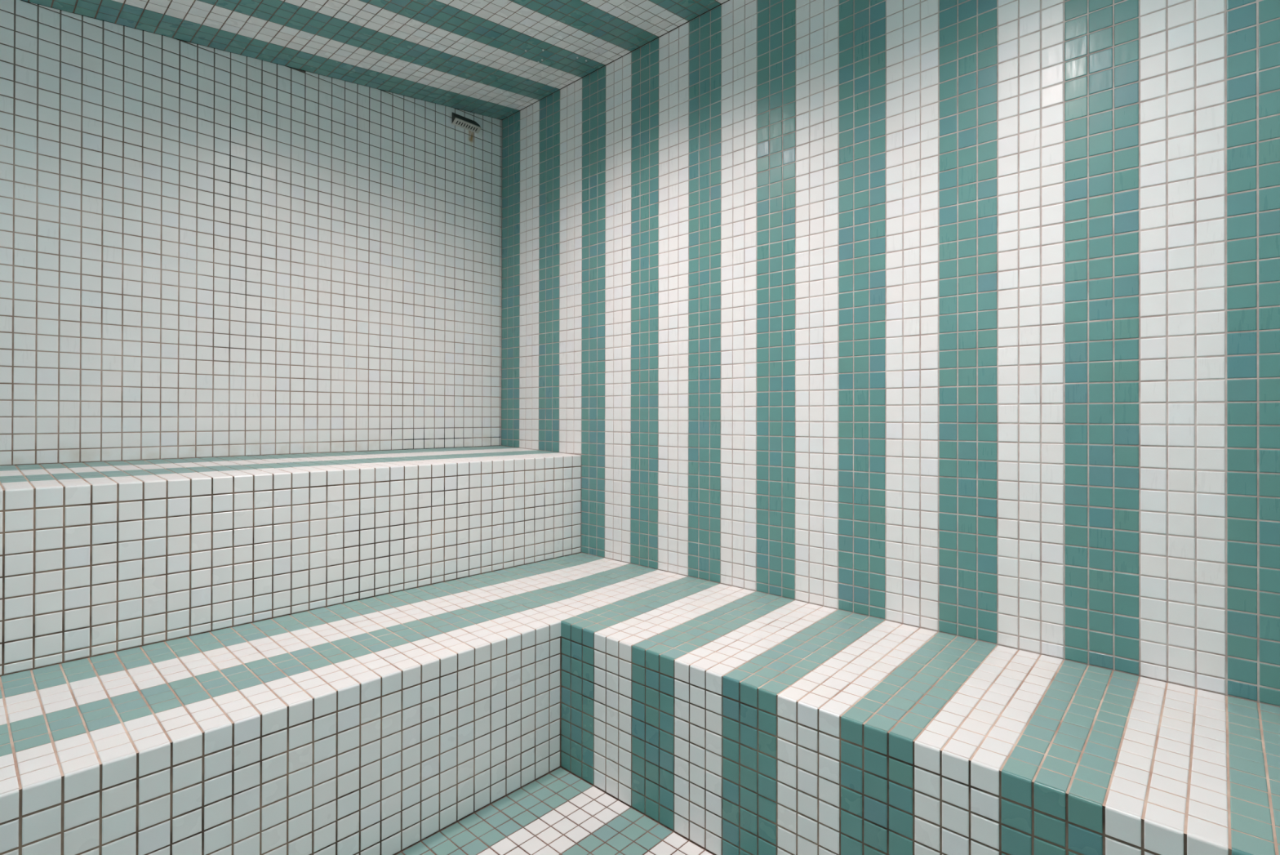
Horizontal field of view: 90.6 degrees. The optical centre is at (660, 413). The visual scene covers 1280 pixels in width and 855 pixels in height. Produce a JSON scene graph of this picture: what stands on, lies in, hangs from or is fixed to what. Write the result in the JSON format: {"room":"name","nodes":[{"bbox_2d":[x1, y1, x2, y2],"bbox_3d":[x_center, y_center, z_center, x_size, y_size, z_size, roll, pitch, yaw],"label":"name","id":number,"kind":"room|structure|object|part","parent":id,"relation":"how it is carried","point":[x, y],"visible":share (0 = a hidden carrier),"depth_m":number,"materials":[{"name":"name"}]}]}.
{"room":"spa","nodes":[
{"label":"spa","id":0,"kind":"room"},
{"bbox_2d":[0,0,502,465],"bbox_3d":[-1.845,-0.208,2.087,0.151,2.532,3.000,0,0,41],"label":"wall","id":1,"kind":"structure","parent":0,"point":[206,251],"depth_m":2.29,"materials":[{"name":"white tile"}]},
{"bbox_2d":[452,112,481,133],"bbox_3d":[-0.918,-1.381,3.000,0.033,0.056,0.138,0,0,41],"label":"air vent","id":2,"kind":"object","parent":1,"relation":"in","point":[460,121],"visible":1,"depth_m":3.00,"materials":[{"name":"metal"}]},
{"bbox_2d":[22,0,728,119],"bbox_3d":[-0.494,-1.340,0.899,3.450,0.570,3.000,0,0,41],"label":"ceiling","id":3,"kind":"structure","parent":0,"point":[462,55],"depth_m":2.30,"materials":[{"name":"teal tile"}]},
{"bbox_2d":[393,765,715,854],"bbox_3d":[-0.499,1.105,0.890,3.450,0.101,3.000,0,0,41],"label":"floor","id":4,"kind":"structure","parent":0,"point":[559,811],"depth_m":1.61,"materials":[{"name":"teal tile"}]},
{"bbox_2d":[0,445,581,675],"bbox_3d":[-1.564,0.605,1.835,0.603,0.904,3.000,0,0,41],"label":"bench","id":5,"kind":"object","parent":4,"relation":"on","point":[97,558],"visible":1,"depth_m":1.84,"materials":[{"name":"tile"}]},
{"bbox_3d":[-1.566,0.166,1.838,0.593,0.024,2.997,0,0,41],"label":"seat","id":6,"kind":"part","parent":5,"relation":"part of","materials":[{"name":"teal tile"}]},
{"bbox_2d":[0,552,1279,854],"bbox_3d":[-0.272,0.827,0.692,2.848,0.458,3.000,0,0,41],"label":"bench","id":7,"kind":"object","parent":4,"relation":"on","point":[739,721],"visible":1,"depth_m":1.42,"materials":[{"name":"tile"}]},
{"bbox_2d":[501,0,1279,706],"bbox_3d":[0.546,-0.203,2.075,3.750,2.531,0.151,0,0,41],"label":"wall","id":8,"kind":"structure","parent":0,"point":[957,317],"depth_m":1.78,"materials":[{"name":"teal tile"}]}
]}

